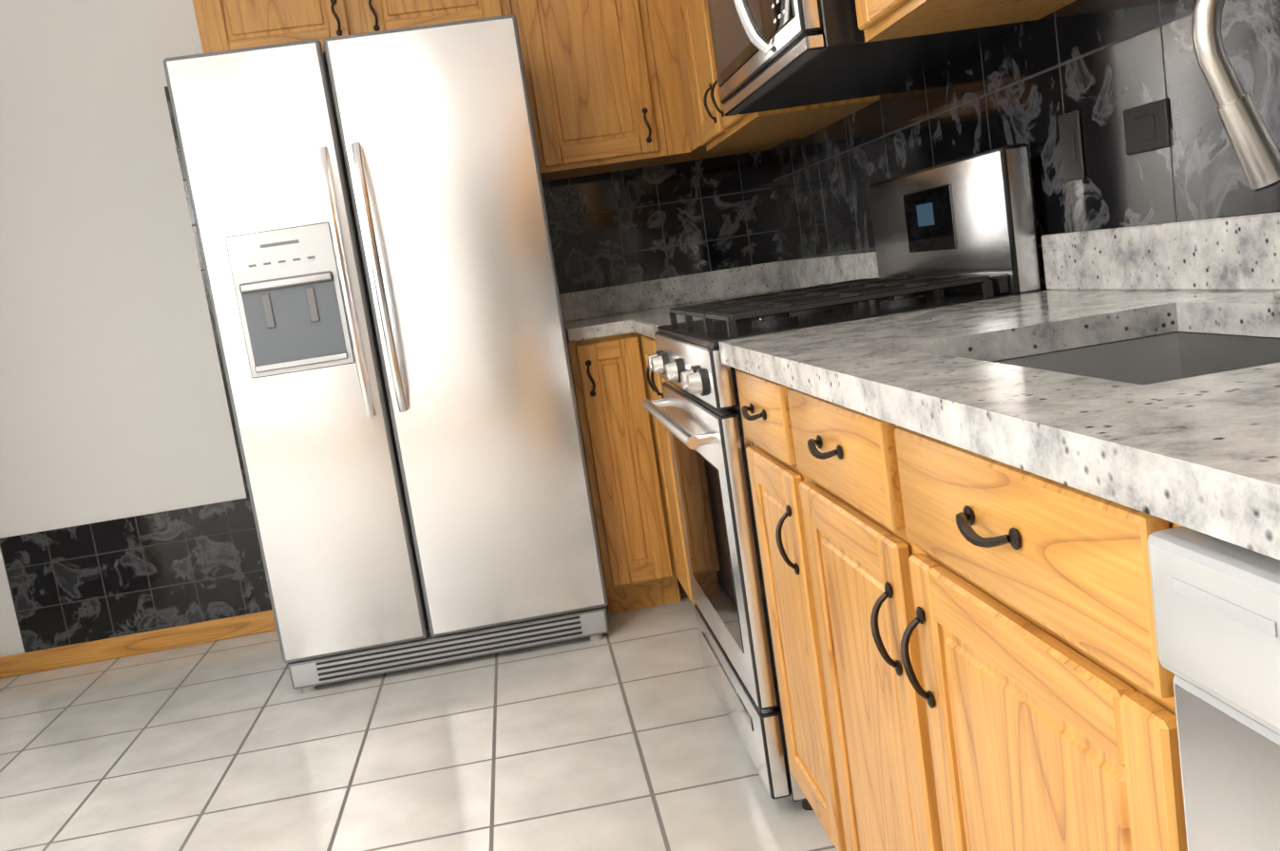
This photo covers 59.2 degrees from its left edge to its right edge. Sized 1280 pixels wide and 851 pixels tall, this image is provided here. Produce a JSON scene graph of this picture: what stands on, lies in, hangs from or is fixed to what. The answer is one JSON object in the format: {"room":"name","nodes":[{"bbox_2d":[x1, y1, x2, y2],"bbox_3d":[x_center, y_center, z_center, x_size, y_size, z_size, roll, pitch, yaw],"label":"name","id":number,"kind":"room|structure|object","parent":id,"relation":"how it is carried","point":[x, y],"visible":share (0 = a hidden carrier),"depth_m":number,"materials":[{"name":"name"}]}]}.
{"room":"kitchen","nodes":[
{"label":"kitchen","id":0,"kind":"room"},
{"bbox_2d":[0,0,246,657],"bbox_3d":[-2.707,-0.286,3.802,6.500,2.460,0.120,-9,8,-6],"label":"wall","id":1,"kind":"structure","parent":0,"point":[113,403],"depth_m":3.82,"materials":[{"name":"white paint"}]},
{"bbox_2d":[0,610,276,679],"bbox_3d":[-3.373,1.031,3.807,4.570,0.075,0.015,-9,8,-6],"label":"baseboard","id":2,"kind":"structure","parent":1,"relation":"attached to","point":[123,646],"depth_m":3.96,"materials":[{"name":"brown wood"}]},
{"bbox_2d":[192,0,511,53],"bbox_3d":[-0.903,-1.339,3.623,0.950,0.315,0.388,-9,8,-6],"label":"upper cabinet","id":3,"kind":"object","parent":1,"relation":"attached to","point":[226,25],"visible":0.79,"depth_m":3.46,"materials":[{"name":"brown wood"}]},
{"bbox_2d":[0,86,783,652],"bbox_3d":[-0.875,-0.330,3.947,2.860,1.830,0.008,-9,8,-6],"label":"wall tile","id":4,"kind":"structure","parent":1,"relation":"attached to","point":[87,582],"depth_m":3.97,"materials":[{"name":"black tile"}]},
{"bbox_2d":[509,0,668,181],"bbox_3d":[-0.191,-1.229,3.730,0.429,0.750,0.368,-9,8,-6],"label":"upper cabinet","id":5,"kind":"object","parent":1,"relation":"attached to","point":[592,85],"visible":0.98,"depth_m":3.60,"materials":[{"name":"brown wood"}]},
{"bbox_2d":[0,579,837,850],"bbox_3d":[-2.208,1.203,1.819,6.620,0.060,4.505,-9,8,-6],"label":"floor","id":6,"kind":"structure","parent":0,"point":[621,735],"depth_m":2.76,"materials":[{"name":"white tile"}]},
{"bbox_2d":[163,14,609,693],"bbox_3d":[-0.718,-0.213,3.521,0.954,1.812,0.843,-9,8,-6],"label":"refrigerator","id":7,"kind":"object","parent":6,"relation":"on","point":[374,242],"visible":1,"depth_m":3.17,"materials":[{"name":"grey metal"}]},
{"bbox_2d":[567,332,680,614],"bbox_3d":[-0.071,0.129,3.766,0.233,0.885,0.653,-9,8,-6],"label":"base cabinet","id":8,"kind":"object","parent":6,"relation":"on","point":[620,442],"visible":0.9,"depth_m":3.47,"materials":[{"name":"brown wood"}]},
{"bbox_2d":[559,286,620,342],"bbox_3d":[-0.173,-0.369,3.692,0.180,0.139,0.640,-9,8,-6],"label":"countertop","id":9,"kind":"structure","parent":8,"relation":"on","point":[587,315],"depth_m":3.98,"materials":[{"name":"grey stone"}]},
{"bbox_2d":[612,252,859,339],"bbox_3d":[0.274,-0.399,3.430,0.656,0.139,1.254,-9,8,-6],"label":"countertop","id":10,"kind":"structure","parent":8,"relation":"on","point":[645,306],"depth_m":4.00,"materials":[{"name":"grey stone"}]},
{"bbox_2d":[640,335,696,607],"bbox_3d":[0.392,0.138,3.203,0.653,0.885,0.652,-9,8,-6],"label":"base cabinet","id":11,"kind":"object","parent":6,"relation":"on","point":[655,381],"visible":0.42,"depth_m":3.31,"materials":[{"name":"brown wood"}]},
{"bbox_2d":[735,369,846,850],"bbox_3d":[0.543,0.294,1.926,0.653,0.885,0.367,-9,8,-6],"label":"base cabinet","id":12,"kind":"object","parent":6,"relation":"on","point":[776,477],"visible":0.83,"depth_m":1.85,"materials":[{"name":"brown wood"}]},
{"bbox_2d":[641,142,1043,811],"bbox_3d":[0.408,0.080,2.469,0.694,1.195,0.774,-9,8,-6],"label":"gas range","id":13,"kind":"object","parent":6,"relation":"on","point":[961,230],"visible":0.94,"depth_m":2.20,"materials":[{"name":"silver metal"}]},
{"bbox_2d":[786,387,1187,850],"bbox_3d":[0.621,0.376,1.262,0.653,0.885,0.974,-9,8,-6],"label":"base cabinet","id":14,"kind":"object","parent":6,"relation":"on","point":[998,677],"visible":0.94,"depth_m":1.04,"materials":[{"name":"brown wood"}]},
{"bbox_2d":[696,211,1279,560],"bbox_3d":[0.581,-0.092,0.906,0.636,0.139,2.291,-9,8,-6],"label":"countertop","id":15,"kind":"structure","parent":14,"relation":"on","point":[1200,453],"depth_m":1.28,"materials":[{"name":"white stone"}]},
{"bbox_2d":[993,331,1279,385],"bbox_3d":[0.577,0.040,1.216,0.414,0.202,0.604,-9,8,-6],"label":"sink basin","id":16,"kind":"object","parent":15,"relation":"in","point":[1160,358],"depth_m":1.50,"materials":[{"name":"silver metal"}]},
{"bbox_2d":[1192,0,1279,299],"bbox_3d":[0.696,-0.323,1.196,0.214,0.398,0.250,-9,8,-6],"label":"faucet","id":17,"kind":"object","parent":15,"relation":"on","point":[1255,148],"visible":1,"depth_m":1.17,"materials":[{"name":"silver metal"}]},
{"bbox_2d":[1147,526,1279,850],"bbox_3d":[0.707,0.476,0.473,0.617,0.879,0.614,-9,8,-6],"label":"dishwasher","id":18,"kind":"object","parent":6,"relation":"on","point":[1216,606],"visible":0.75,"depth_m":0.64,"materials":[{"name":"grey plastic"}]},
{"bbox_3d":[0.986,-0.359,0.373,0.120,2.460,7.720,-9,8,-6],"label":"wall","id":19,"kind":"structure","parent":0,"visible":0},
{"bbox_2d":[646,0,786,165],"bbox_3d":[0.232,-1.287,3.710,0.413,0.745,0.492,-9,8,-6],"label":"cabinet filler","id":20,"kind":"object","parent":19,"relation":"attached to","point":[674,76],"visible":0.39,"depth_m":3.63,"materials":[{"name":"brown wood"}]},
{"bbox_2d":[681,0,879,151],"bbox_3d":[0.327,-1.205,3.113,0.368,0.760,0.722,-9,8,-6],"label":"upper cabinet","id":21,"kind":"object","parent":19,"relation":"attached to","point":[718,129],"visible":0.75,"depth_m":3.18,"materials":[{"name":"brown wood"}]},
{"bbox_2d":[706,0,1025,115],"bbox_3d":[0.383,-0.940,2.341,0.476,0.428,0.774,-9,8,-6],"label":"microwave","id":22,"kind":"object","parent":19,"relation":"attached to","point":[773,54],"visible":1,"depth_m":2.23,"materials":[{"name":"black metal"}]},
{"bbox_2d":[855,0,1076,42],"bbox_3d":[0.489,-1.036,1.733,0.368,0.760,0.370,-9,8,-6],"label":"upper cabinet","id":23,"kind":"object","parent":19,"relation":"attached to","point":[879,20],"visible":1,"depth_m":1.85,"materials":[{"name":"brown wood"}]},
{"bbox_2d":[768,0,1279,290],"bbox_3d":[0.726,-0.626,1.923,0.008,0.845,4.300,-9,8,-6],"label":"wall tile","id":24,"kind":"structure","parent":19,"relation":"attached to","point":[1101,66],"depth_m":1.92,"materials":[{"name":"black tile"}]},
{"bbox_2d":[1057,110,1085,182],"bbox_3d":[0.741,-0.479,1.937,0.006,0.115,0.070,-9,8,-6],"label":"electrical outlet","id":25,"kind":"object","parent":24,"relation":"attached to","point":[1071,145],"visible":1,"depth_m":1.93,"materials":[{"name":"black plastic"}]},
{"bbox_2d":[1123,98,1170,155],"bbox_3d":[0.767,-0.452,1.711,0.006,0.070,0.115,-9,8,-6],"label":"electrical outlet","id":26,"kind":"object","parent":24,"relation":"attached to","point":[1146,127],"visible":1,"depth_m":1.70,"materials":[{"name":"black plastic"}]}
]}

